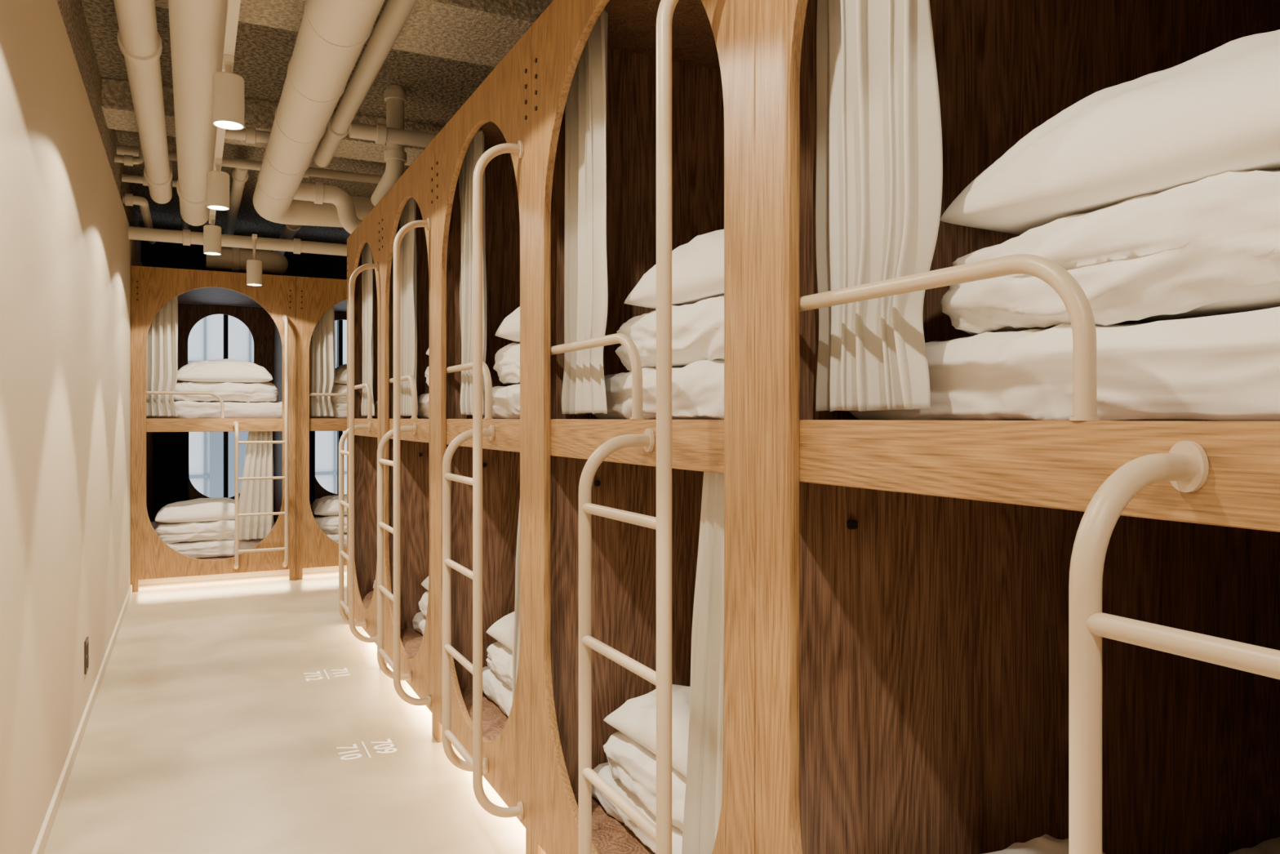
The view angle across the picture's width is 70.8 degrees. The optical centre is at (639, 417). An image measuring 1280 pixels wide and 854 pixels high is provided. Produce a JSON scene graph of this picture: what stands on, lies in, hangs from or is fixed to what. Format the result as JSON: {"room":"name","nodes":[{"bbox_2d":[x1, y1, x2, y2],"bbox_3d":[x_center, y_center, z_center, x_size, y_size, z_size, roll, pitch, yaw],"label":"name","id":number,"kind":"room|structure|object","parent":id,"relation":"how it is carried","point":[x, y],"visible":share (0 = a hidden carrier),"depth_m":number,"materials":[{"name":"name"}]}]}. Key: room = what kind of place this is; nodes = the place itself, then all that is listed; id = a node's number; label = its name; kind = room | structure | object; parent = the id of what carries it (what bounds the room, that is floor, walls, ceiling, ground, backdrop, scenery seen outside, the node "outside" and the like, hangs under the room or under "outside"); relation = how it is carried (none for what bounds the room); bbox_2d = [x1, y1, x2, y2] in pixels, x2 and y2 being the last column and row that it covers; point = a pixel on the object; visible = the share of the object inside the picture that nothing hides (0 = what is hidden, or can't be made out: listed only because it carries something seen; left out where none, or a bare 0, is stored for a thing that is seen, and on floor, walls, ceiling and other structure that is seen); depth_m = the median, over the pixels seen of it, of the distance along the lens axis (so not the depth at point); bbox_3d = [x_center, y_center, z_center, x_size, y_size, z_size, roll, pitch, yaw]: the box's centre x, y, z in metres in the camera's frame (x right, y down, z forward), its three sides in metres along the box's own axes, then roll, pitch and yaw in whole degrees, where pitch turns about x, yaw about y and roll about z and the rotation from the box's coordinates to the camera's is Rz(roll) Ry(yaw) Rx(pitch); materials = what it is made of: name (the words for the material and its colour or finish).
{"room":"dormitory","nodes":[
{"label":"dormitory","id":0,"kind":"room"},
{"bbox_2d":[0,0,142,853],"bbox_3d":[-1.960,-0.280,2.822,0.206,3.060,13.200,0,0,-26],"label":"wall","id":1,"kind":"structure","parent":0,"point":[67,254],"depth_m":2.92,"materials":[{"name":"beige paint"}]},
{"bbox_2d":[31,584,132,853],"bbox_3d":[-1.284,1.222,1.709,0.012,0.055,10.605,0,0,-26],"label":"baseboard","id":2,"kind":"structure","parent":1,"relation":"attached to","point":[46,826],"depth_m":3.30,"materials":[{"name":"beige paint"}]},
{"bbox_2d":[84,636,88,674],"bbox_3d":[-2.291,0.983,3.730,0.010,0.135,0.100,0,0,-26],"label":"wall outlet","id":3,"kind":"object","parent":1,"relation":"attached to","point":[86,641],"visible":1,"depth_m":3.71,"materials":[{"name":"brown metal"}]},
{"bbox_2d":[122,192,155,244],"bbox_3d":[-3.786,-1.490,6.833,0.150,0.084,1.592,0,0,-26],"label":"pipe","id":4,"kind":"object","parent":1,"relation":"attached to","point":[129,199],"visible":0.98,"depth_m":6.20,"materials":[{"name":"beige"}]},
{"bbox_2d":[128,226,346,256],"bbox_3d":[-2.143,-1.290,6.976,3.220,0.114,0.114,0,0,-26],"label":"pipe","id":5,"kind":"object","parent":1,"relation":"attached to","point":[186,237],"visible":0.53,"depth_m":6.56,"materials":[{"name":"beige"}]},
{"bbox_2d":[141,226,346,497],"bbox_3d":[-3.252,-0.280,9.317,3.720,3.060,0.140,0,0,-26],"label":"wall","id":6,"kind":"structure","parent":0,"point":[159,254],"depth_m":8.84,"materials":[{"name":"black"}]},
{"bbox_2d":[187,314,346,497],"bbox_3d":[-3.231,-0.120,9.319,3.660,1.900,0.006,0,0,-26],"label":"window","id":7,"kind":"structure","parent":6,"relation":"in","point":[206,338],"depth_m":8.88,"materials":[{"name":"clear glass"}]},
{"bbox_2d":[43,569,525,853],"bbox_3d":[-0.284,1.274,3.712,4.000,0.051,13.300,0,0,-26],"label":"floor","id":8,"kind":"structure","parent":0,"point":[206,731],"depth_m":3.43,"materials":[{"name":"beige concrete"}]},
{"bbox_2d":[130,265,295,591],"bbox_3d":[-3.611,0.077,7.623,1.113,2.345,2.053,0,0,-26],"label":"bunk bed","id":9,"kind":"object","parent":8,"relation":"on","point":[153,561],"visible":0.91,"depth_m":6.82,"materials":[{"name":"brown wood"}]},
{"bbox_2d":[146,296,177,416],"bbox_3d":[-3.545,-0.532,6.621,0.260,1.045,0.067,0,0,-23],"label":"curtain","id":10,"kind":"object","parent":9,"relation":"hanging from","point":[162,344],"visible":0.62,"depth_m":6.64,"materials":[{"name":"grey fabric"}]},
{"bbox_2d":[150,520,275,558],"bbox_3d":[-3.619,0.995,7.636,1.076,0.142,1.811,0,0,-26],"label":"mattress","id":11,"kind":"object","parent":9,"relation":"on","point":[223,548],"visible":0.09,"depth_m":6.84,"materials":[{"name":"white fabric"}]},
{"bbox_2d":[154,520,248,543],"bbox_3d":[-3.398,0.855,7.069,0.765,0.179,0.606,0,0,-26],"label":"duvet","id":12,"kind":"object","parent":11,"relation":"on","point":[169,532],"visible":0.48,"depth_m":6.79,"materials":[{"name":"white fabric"}]},
{"bbox_2d":[155,497,239,522],"bbox_3d":[-3.402,0.708,7.020,0.660,0.158,0.463,0,0,-26],"label":"pillow","id":13,"kind":"object","parent":12,"relation":"on","point":[200,509],"visible":0.79,"depth_m":6.85,"materials":[{"name":"white fabric"}]},
{"bbox_2d":[146,400,282,418],"bbox_3d":[-3.619,-0.061,7.634,1.081,0.149,1.819,0,0,-26],"label":"mattress","id":14,"kind":"object","parent":9,"relation":"on","point":[185,409],"visible":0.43,"depth_m":6.87,"materials":[{"name":"white fabric"}]},
{"bbox_2d":[173,382,278,402],"bbox_3d":[-3.301,-0.204,7.128,0.818,0.181,0.618,0,0,-26],"label":"duvet","id":15,"kind":"object","parent":14,"relation":"on","point":[268,392],"visible":0.7,"depth_m":6.90,"materials":[{"name":"white fabric"}]},
{"bbox_2d":[177,358,272,382],"bbox_3d":[-3.279,-0.371,7.092,0.690,0.189,0.492,0,0,-26],"label":"pillow","id":16,"kind":"object","parent":15,"relation":"on","point":[225,370],"visible":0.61,"depth_m":6.91,"materials":[{"name":"white fabric"}]},
{"bbox_2d":[234,431,273,540],"bbox_3d":[-2.963,0.495,6.912,0.279,0.880,0.047,0,0,-25],"label":"curtain","id":17,"kind":"object","parent":9,"relation":"hanging from","point":[255,495],"visible":0.87,"depth_m":6.92,"materials":[{"name":"grey fabric"}]},
{"bbox_2d":[233,314,288,569],"bbox_3d":[-2.855,0.177,6.787,0.380,1.945,0.164,0,0,-26],"label":"ladder","id":18,"kind":"object","parent":9,"relation":"attached to","point":[285,318],"visible":1,"depth_m":6.76,"materials":[{"name":"beige metal"}]},
{"bbox_2d":[295,275,346,579],"bbox_3d":[-2.615,0.077,8.119,1.113,2.345,2.053,0,0,-26],"label":"bunk bed","id":19,"kind":"object","parent":8,"relation":"on","point":[315,552],"visible":0.33,"depth_m":7.00,"materials":[{"name":"brown wood"}]},
{"bbox_2d":[309,431,315,512],"bbox_3d":[-3.343,0.551,8.827,0.300,0.902,0.041,0,0,-25],"label":"panel","id":20,"kind":"object","parent":19,"relation":"hanging from","point":[312,433],"visible":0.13,"depth_m":8.88,"materials":[{"name":"black fabric"}]},
{"bbox_2d":[309,305,334,416],"bbox_3d":[-2.548,-0.533,7.119,0.261,1.045,0.068,0,0,-26],"label":"curtain","id":21,"kind":"object","parent":19,"relation":"hanging from","point":[322,347],"visible":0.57,"depth_m":7.14,"materials":[{"name":"grey fabric"}]},
{"bbox_2d":[309,402,346,417],"bbox_3d":[-2.621,-0.062,8.134,1.082,0.148,1.811,0,0,-26],"label":"mattress","id":22,"kind":"object","parent":19,"relation":"on","point":[340,409],"visible":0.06,"depth_m":7.24,"materials":[{"name":"white fabric"}]},
{"bbox_2d":[331,383,346,403],"bbox_3d":[-2.317,-0.202,7.619,0.831,0.182,0.617,0,0,-26],"label":"duvet","id":23,"kind":"object","parent":22,"relation":"on","point":[338,388],"visible":0.07,"depth_m":7.26,"materials":[{"name":"white fabric"}]},
{"bbox_2d":[334,364,346,383],"bbox_3d":[-2.286,-0.373,7.586,0.690,0.191,0.492,0,0,-26],"label":"pillow","id":24,"kind":"object","parent":23,"relation":"on","point":[340,372],"visible":0.04,"depth_m":7.28,"materials":[{"name":"white fabric"}]},
{"bbox_2d":[325,533,346,546],"bbox_3d":[-2.622,0.996,8.134,1.072,0.142,1.809,0,0,-26],"label":"mattress","id":25,"kind":"object","parent":19,"relation":"on","point":[335,537],"visible":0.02,"depth_m":7.24,"materials":[{"name":"white fabric"}]},
{"bbox_2d":[312,512,346,533],"bbox_3d":[-2.411,0.857,7.556,0.776,0.176,0.590,0,0,-26],"label":"duvet","id":26,"kind":"object","parent":25,"relation":"on","point":[328,524],"visible":0.13,"depth_m":7.23,"materials":[{"name":"white fabric"}]},
{"bbox_2d":[310,493,346,515],"bbox_3d":[-2.400,0.706,7.518,0.660,0.163,0.463,0,0,-26],"label":"pillow","id":27,"kind":"object","parent":26,"relation":"on","point":[328,505],"visible":0.36,"depth_m":7.27,"materials":[{"name":"white fabric"}]},
{"bbox_2d":[346,199,381,644],"bbox_3d":[-0.627,0.077,5.458,2.053,2.345,1.113,0,0,-26],"label":"bunk bed","id":28,"kind":"object","parent":8,"relation":"on","point":[366,442],"visible":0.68,"depth_m":5.52,"materials":[{"name":"brown wood"}]},
{"bbox_2d":[338,261,378,644],"bbox_3d":[-1.462,0.177,4.701,0.164,1.945,0.380,0,0,-26],"label":"ladder","id":29,"kind":"object","parent":28,"relation":"attached to","point":[350,620],"visible":0.99,"depth_m":4.51,"materials":[{"name":"beige metal"}]},
{"bbox_2d":[360,242,374,416],"bbox_3d":[-1.626,-0.533,5.391,0.065,1.045,0.268,0,0,-30],"label":"curtain","id":30,"kind":"object","parent":28,"relation":"hanging from","point":[366,255],"visible":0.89,"depth_m":5.33,"materials":[{"name":"grey fabric"}]},
{"bbox_2d":[374,400,377,417],"bbox_3d":[-0.614,-0.059,5.468,1.817,0.150,1.076,0,0,-26],"label":"mattress","id":31,"kind":"object","parent":28,"relation":"on","point":[375,402],"visible":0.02,"depth_m":5.42,"materials":[{"name":"white fabric"}]},
{"bbox_2d":[381,137,435,737],"bbox_3d":[-0.131,0.077,4.462,2.053,2.345,1.113,0,0,-26],"label":"bunk bed","id":32,"kind":"object","parent":8,"relation":"on","point":[417,451],"visible":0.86,"depth_m":4.42,"materials":[{"name":"brown wood"}]},
{"bbox_2d":[377,217,431,707],"bbox_3d":[-0.966,0.177,3.705,0.164,1.945,0.380,0,0,-26],"label":"ladder","id":33,"kind":"object","parent":32,"relation":"attached to","point":[395,432],"visible":1,"depth_m":3.51,"materials":[{"name":"beige metal"}]},
{"bbox_2d":[399,197,417,416],"bbox_3d":[-1.135,-0.532,4.395,0.071,1.046,0.268,0,0,-26],"label":"curtain","id":34,"kind":"object","parent":32,"relation":"hanging from","point":[408,316],"visible":0.88,"depth_m":4.33,"materials":[{"name":"grey fabric"}]},
{"bbox_2d":[412,611,426,635],"bbox_3d":[-0.115,1.016,4.467,1.810,0.109,1.076,0,0,-26],"label":"mattress","id":35,"kind":"object","parent":32,"relation":"on","point":[419,620],"visible":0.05,"depth_m":4.43,"materials":[{"name":"white fabric"}]},
{"bbox_2d":[418,590,428,616],"bbox_3d":[-0.683,0.906,4.239,0.588,0.150,0.775,0,0,-26],"label":"duvet","id":36,"kind":"object","parent":35,"relation":"on","point":[423,603],"visible":0.06,"depth_m":4.33,"materials":[{"name":"white fabric"}]},
{"bbox_2d":[421,576,428,590],"bbox_3d":[-0.729,0.775,4.242,0.463,0.146,0.660,0,0,-26],"label":"pillow","id":37,"kind":"object","parent":36,"relation":"on","point":[424,584],"visible":0.06,"depth_m":4.36,"materials":[{"name":"white fabric"}]},
{"bbox_2d":[417,392,429,418],"bbox_3d":[-0.116,-0.062,4.469,1.818,0.149,1.085,0,0,-26],"label":"mattress","id":38,"kind":"object","parent":32,"relation":"on","point":[423,400],"visible":0.02,"depth_m":4.36,"materials":[{"name":"white fabric"}]},
{"bbox_2d":[424,366,429,386],"bbox_3d":[-0.625,-0.206,4.151,0.607,0.184,0.813,0,0,-26],"label":"duvet","id":39,"kind":"object","parent":38,"relation":"on","point":[427,371],"visible":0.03,"depth_m":4.29,"materials":[{"name":"white fabric"}]},
{"bbox_2d":[435,26,531,853],"bbox_3d":[0.365,0.077,3.465,2.053,2.345,1.113,0,0,-26],"label":"bunk bed","id":40,"kind":"object","parent":8,"relation":"on","point":[500,106],"visible":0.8,"depth_m":3.44,"materials":[{"name":"brown wood"}]},
{"bbox_2d":[458,128,486,415],"bbox_3d":[-0.636,-0.532,3.397,0.090,1.046,0.268,0,0,-31],"label":"curtain","id":41,"kind":"object","parent":40,"relation":"hanging from","point":[475,150],"visible":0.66,"depth_m":3.37,"materials":[{"name":"grey fabric"}]},
{"bbox_2d":[442,140,524,819],"bbox_3d":[-0.470,0.177,2.709,0.164,1.945,0.380,0,0,-26],"label":"ladder","id":42,"kind":"object","parent":40,"relation":"attached to","point":[476,764],"visible":1,"depth_m":2.52,"materials":[{"name":"beige metal"}]},
{"bbox_2d":[482,666,512,716],"bbox_3d":[0.381,1.016,3.472,1.811,0.108,1.076,0,0,-26],"label":"mattress","id":43,"kind":"object","parent":40,"relation":"on","point":[495,688],"visible":0.02,"depth_m":3.31,"materials":[{"name":"white fabric"}]},
{"bbox_2d":[485,640,512,688],"bbox_3d":[-0.201,0.906,3.269,0.592,0.155,0.779,0,0,-26],"label":"duvet","id":44,"kind":"object","parent":43,"relation":"on","point":[500,660],"visible":0.13,"depth_m":3.29,"materials":[{"name":"white fabric"}]},
{"bbox_2d":[485,611,514,650],"bbox_3d":[-0.242,0.776,3.264,0.463,0.143,0.660,0,0,-26],"label":"pillow","id":45,"kind":"object","parent":44,"relation":"on","point":[502,630],"visible":0.06,"depth_m":3.32,"materials":[{"name":"white fabric"}]},
{"bbox_2d":[482,382,519,418],"bbox_3d":[0.380,-0.060,3.472,1.819,0.150,1.086,0,0,-26],"label":"mattress","id":46,"kind":"object","parent":40,"relation":"on","point":[505,399],"visible":0.05,"depth_m":3.21,"materials":[{"name":"white fabric"}]},
{"bbox_2d":[493,342,519,383],"bbox_3d":[-0.140,-0.202,3.175,0.612,0.177,0.810,0,0,-26],"label":"duvet","id":47,"kind":"object","parent":46,"relation":"on","point":[507,359],"visible":0.09,"depth_m":3.25,"materials":[{"name":"white fabric"}]},
{"bbox_2d":[494,306,519,342],"bbox_3d":[-0.171,-0.370,3.142,0.492,0.185,0.690,0,0,-26],"label":"pillow","id":48,"kind":"object","parent":47,"relation":"on","point":[509,328],"visible":0.07,"depth_m":3.21,"materials":[{"name":"white fabric"}]},
{"bbox_2d":[511,503,519,703],"bbox_3d":[-0.345,0.494,2.816,0.065,0.880,0.283,0,0,-26],"label":"curtain","id":49,"kind":"object","parent":40,"relation":"hanging from","point":[516,641],"visible":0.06,"depth_m":2.87,"materials":[{"name":"grey fabric"}]},
{"bbox_2d":[531,0,755,853],"bbox_3d":[0.861,0.077,2.469,2.053,2.345,1.113,0,0,-26],"label":"bunk bed","id":50,"kind":"object","parent":8,"relation":"on","point":[713,41],"visible":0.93,"depth_m":2.47,"materials":[{"name":"brown wood"}]},
{"bbox_2d":[561,7,608,414],"bbox_3d":[-0.149,-0.532,2.399,0.072,1.046,0.261,0,0,-22],"label":"curtain","id":51,"kind":"object","parent":50,"relation":"hanging from","point":[585,258],"visible":0.89,"depth_m":2.38,"materials":[{"name":"grey fabric"}]},
{"bbox_2d":[578,0,678,853],"bbox_3d":[0.025,0.177,1.712,0.164,1.945,0.380,0,0,-26],"label":"ladder","id":52,"kind":"object","parent":50,"relation":"attached to","point":[661,833],"visible":1,"depth_m":1.52,"materials":[{"name":"beige metal"}]},
{"bbox_2d":[591,762,682,853],"bbox_3d":[0.876,1.016,2.475,1.807,0.110,1.072,0,0,-26],"label":"mattress","id":53,"kind":"object","parent":50,"relation":"on","point":[603,770],"visible":0.07,"depth_m":2.31,"materials":[{"name":"white fabric"}]},
{"bbox_2d":[603,731,686,831],"bbox_3d":[0.304,0.904,2.257,0.581,0.150,0.778,0,0,-26],"label":"duvet","id":54,"kind":"object","parent":53,"relation":"on","point":[630,762],"visible":0.18,"depth_m":2.26,"materials":[{"name":"white fabric"}]},
{"bbox_2d":[603,684,690,777],"bbox_3d":[0.248,0.772,2.280,0.463,0.151,0.660,0,0,-26],"label":"pillow","id":55,"kind":"object","parent":54,"relation":"on","point":[636,718],"visible":0.21,"depth_m":2.29,"materials":[{"name":"white fabric"}]},
{"bbox_2d":[593,359,724,419],"bbox_3d":[0.876,-0.063,2.479,1.818,0.151,1.080,0,0,-26],"label":"mattress","id":56,"kind":"object","parent":50,"relation":"on","point":[697,387],"visible":0.11,"depth_m":2.05,"materials":[{"name":"white fabric"}]},
{"bbox_2d":[615,295,724,371],"bbox_3d":[0.357,-0.206,2.169,0.608,0.183,0.830,0,0,-26],"label":"duvet","id":57,"kind":"object","parent":56,"relation":"on","point":[698,327],"visible":0.17,"depth_m":2.07,"materials":[{"name":"white fabric"}]},
{"bbox_2d":[623,229,724,309],"bbox_3d":[0.325,-0.370,2.147,0.492,0.186,0.690,0,0,-26],"label":"pillow","id":58,"kind":"object","parent":57,"relation":"on","point":[697,264],"visible":0.12,"depth_m":2.07,"materials":[{"name":"white fabric"}]},
{"bbox_2d":[681,471,724,853],"bbox_3d":[0.150,0.495,1.818,0.067,0.880,0.269,0,0,-26],"label":"curtain","id":59,"kind":"object","parent":50,"relation":"hanging from","point":[705,748],"visible":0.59,"depth_m":1.83,"materials":[{"name":"grey fabric"}]},
{"bbox_2d":[755,0,1279,853],"bbox_3d":[1.357,0.077,1.472,2.053,2.345,1.113,0,0,-26],"label":"bunk bed","id":60,"kind":"object","parent":8,"relation":"on","point":[912,577],"visible":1,"depth_m":1.67,"materials":[{"name":"brown wood"}]},
{"bbox_2d":[815,0,942,411],"bbox_3d":[0.356,-0.533,1.402,0.065,1.045,0.270,0,0,-26],"label":"curtain","id":61,"kind":"object","parent":60,"relation":"hanging from","point":[879,153],"visible":0.95,"depth_m":1.38,"materials":[{"name":"white fabric"}]},
{"bbox_2d":[848,306,1279,421],"bbox_3d":[1.373,-0.061,1.479,1.810,0.153,1.080,0,0,-26],"label":"mattress","id":62,"kind":"object","parent":60,"relation":"on","point":[1223,367],"visible":0.73,"depth_m":1.08,"materials":[{"name":"white fabric"}]},
{"bbox_2d":[940,168,1279,335],"bbox_3d":[0.868,-0.202,1.157,0.615,0.180,0.808,0,0,-26],"label":"duvet","id":63,"kind":"object","parent":62,"relation":"on","point":[1209,246],"visible":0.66,"depth_m":1.06,"materials":[{"name":"white fabric"}]},
{"bbox_2d":[939,29,1279,235],"bbox_3d":[0.817,-0.373,1.159,0.492,0.192,0.690,0,0,-26],"label":"pillow","id":64,"kind":"object","parent":63,"relation":"on","point":[1216,111],"visible":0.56,"depth_m":1.09,"materials":[{"name":"white fabric"}]},
{"bbox_2d":[1068,440,1279,853],"bbox_3d":[0.537,0.177,0.684,0.164,1.945,0.380,0,0,-26],"label":"ladder","id":65,"kind":"object","parent":60,"relation":"attached to","point":[1185,466],"visible":1,"depth_m":0.80,"materials":[{"name":"beige metal"}]},
{"bbox_2d":[1228,836,1279,853],"bbox_3d":[1.375,1.017,1.478,1.806,0.109,1.069,0,0,-26],"label":"mattress","id":66,"kind":"object","parent":60,"relation":"on","point":[1272,846],"visible":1,"depth_m":2.04,"materials":[{"name":"white fabric"}]},
{"bbox_3d":[0.781,0.904,1.299,0.586,0.153,0.734,0,0,-26],"label":"duvet","id":67,"kind":"object","parent":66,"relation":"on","visible":0},
{"bbox_2d":[984,834,1105,853],"bbox_3d":[0.707,0.773,1.358,0.463,0.149,0.583,0,0,-26],"label":"pillow","id":68,"kind":"object","parent":67,"relation":"on","point":[1045,844],"visible":0.8,"depth_m":1.56,"materials":[{"name":"white fabric"}]},
{"bbox_2d":[80,0,495,243],"bbox_3d":[-0.356,-1.860,3.565,3.740,0.100,13.500,0,0,-26],"label":"ceiling","id":69,"kind":"structure","parent":0,"point":[436,88],"depth_m":4.95,"materials":[{"name":"beige concrete"}]},
{"bbox_2d":[114,137,143,166],"bbox_3d":[-3.107,-1.674,5.491,0.170,0.272,0.064,0,0,-26],"label":"pipe","id":70,"kind":"object","parent":69,"relation":"attached to","point":[128,160],"visible":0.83,"depth_m":5.47,"materials":[{"name":"beige"}]},
{"bbox_2d":[113,0,172,204],"bbox_3d":[-0.989,-1.597,1.582,0.152,0.426,9.914,0,0,-26],"label":"ceiling pipe","id":71,"kind":"object","parent":69,"relation":"attached to","point":[139,39],"depth_m":3.81,"materials":[{"name":"beige metal"}]},
{"bbox_2d":[121,173,188,230],"bbox_3d":[-3.744,-1.610,7.024,0.395,0.074,2.087,0,0,-26],"label":"pipe","id":72,"kind":"object","parent":69,"relation":"attached to","point":[125,178],"visible":0.24,"depth_m":6.06,"materials":[{"name":"beige"}]},
{"bbox_2d":[168,0,227,226],"bbox_3d":[-0.883,-1.561,1.818,0.208,0.499,10.242,0,0,-26],"label":"ceiling pipe","id":73,"kind":"object","parent":69,"relation":"attached to","point":[197,27],"depth_m":3.66,"materials":[{"name":"beige metal"}]},
{"bbox_2d":[208,0,240,223],"bbox_3d":[-0.741,-1.300,1.754,0.034,0.030,9.400,0,0,-26],"label":"track","id":74,"kind":"object","parent":69,"relation":"hanging from","point":[233,6],"visible":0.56,"depth_m":3.07,"materials":[{"name":"beige metal"}]},
{"bbox_2d":[203,215,221,255],"bbox_3d":[-2.733,-1.167,5.755,0.104,0.235,0.104,0,0,-26],"label":"track light","id":75,"kind":"object","parent":74,"relation":"attached to","point":[211,233],"visible":1,"depth_m":5.71,"materials":[{"name":"beige metal"}]},
{"bbox_2d":[206,158,229,210],"bbox_3d":[-2.109,-1.167,4.502,0.104,0.235,0.104,0,0,-26],"label":"track light","id":76,"kind":"object","parent":74,"relation":"attached to","point":[217,181],"visible":1,"depth_m":4.46,"materials":[{"name":"beige metal"}]},
{"bbox_2d":[212,54,244,129],"bbox_3d":[-1.476,-1.167,3.231,0.104,0.235,0.104,0,0,-26],"label":"track light","id":77,"kind":"object","parent":74,"relation":"attached to","point":[228,86],"visible":1,"depth_m":3.19,"materials":[{"name":"beige metal"}]},
{"bbox_2d":[223,167,248,235],"bbox_3d":[-3.281,-1.680,7.264,0.104,0.104,2.870,0,0,-26],"label":"pipe","id":78,"kind":"object","parent":69,"relation":"attached to","point":[240,175],"visible":0.88,"depth_m":6.73,"materials":[{"name":"beige"}]},
{"bbox_2d":[205,246,288,275],"bbox_3d":[-3.417,-1.269,7.769,0.605,0.232,1.650,0,0,-26],"label":"pipe","id":79,"kind":"object","parent":69,"relation":"attached to","point":[235,259],"visible":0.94,"depth_m":7.04,"materials":[{"name":"beige"}]},
{"bbox_2d":[224,125,271,143],"bbox_3d":[-2.021,-1.530,4.914,0.480,0.088,0.088,0,0,-26],"label":"pipe","id":80,"kind":"object","parent":69,"relation":"attached to","point":[250,135],"visible":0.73,"depth_m":4.84,"materials":[{"name":"beige"}]},
{"bbox_2d":[116,144,382,183],"bbox_3d":[-2.279,-1.680,6.127,2.220,0.084,0.084,0,0,-26],"label":"pipe","id":81,"kind":"object","parent":69,"relation":"attached to","point":[121,149],"visible":0.32,"depth_m":6.10,"materials":[{"name":"beige"}]},
{"bbox_2d":[246,233,262,285],"bbox_3d":[-2.752,-1.127,6.427,0.104,0.355,0.104,0,0,-26],"label":"track light","id":82,"kind":"object","parent":69,"relation":"hanging from","point":[254,267],"visible":1,"depth_m":6.39,"materials":[{"name":"beige metal"}]},
{"bbox_2d":[101,77,443,165],"bbox_3d":[-1.430,-1.730,5.711,3.390,0.160,0.400,0,0,-26],"label":"ceiling beam","id":83,"kind":"structure","parent":69,"relation":"attached to","point":[117,104],"depth_m":5.13,"materials":[{"name":"beige concrete"}]},
{"bbox_2d":[272,224,301,254],"bbox_3d":[-3.049,-1.600,7.809,0.124,0.124,2.100,0,0,-26],"label":"pipe","id":84,"kind":"object","parent":69,"relation":"attached to","point":[289,231],"visible":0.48,"depth_m":7.59,"materials":[{"name":"beige"}]},
{"bbox_2d":[253,0,384,226],"bbox_3d":[0.152,-1.458,2.254,1.605,0.399,10.099,0,0,-26],"label":"duct","id":85,"kind":"object","parent":69,"relation":"attached to","point":[332,35],"visible":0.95,"depth_m":3.68,"materials":[{"name":"white metal"}]},
{"bbox_2d":[293,182,362,234],"bbox_3d":[-1.728,-1.310,5.786,0.938,0.334,0.134,0,0,-26],"label":"pipe","id":86,"kind":"object","parent":85,"relation":"attached to","point":[317,193],"visible":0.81,"depth_m":5.65,"materials":[{"name":"beige"}]},
{"bbox_2d":[155,0,553,66],"bbox_3d":[-0.572,-1.730,3.988,3.390,0.160,0.550,0,0,-26],"label":"ceiling beam","id":87,"kind":"structure","parent":69,"relation":"attached to","point":[479,32],"depth_m":3.76,"materials":[{"name":"beige concrete"}]},
{"bbox_2d":[313,0,417,167],"bbox_3d":[0.026,-1.652,1.518,0.114,0.317,8.895,0,0,-26],"label":"ceiling pipe","id":88,"kind":"object","parent":69,"relation":"attached to","point":[395,13],"depth_m":3.97,"materials":[{"name":"beige metal"}]},
{"bbox_2d":[370,84,406,206],"bbox_3d":[-1.436,-1.531,5.130,0.120,0.558,0.545,0,0,-26],"label":"pipe","id":89,"kind":"object","parent":69,"relation":"attached to","point":[395,95],"visible":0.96,"depth_m":4.91,"materials":[{"name":"beige"}]},
{"bbox_2d":[348,122,437,147],"bbox_3d":[-0.643,-1.510,5.154,1.958,0.104,0.104,0,0,-26],"label":"pipe","id":90,"kind":"object","parent":69,"relation":"attached to","point":[379,133],"visible":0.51,"depth_m":4.78,"materials":[{"name":"beige"}]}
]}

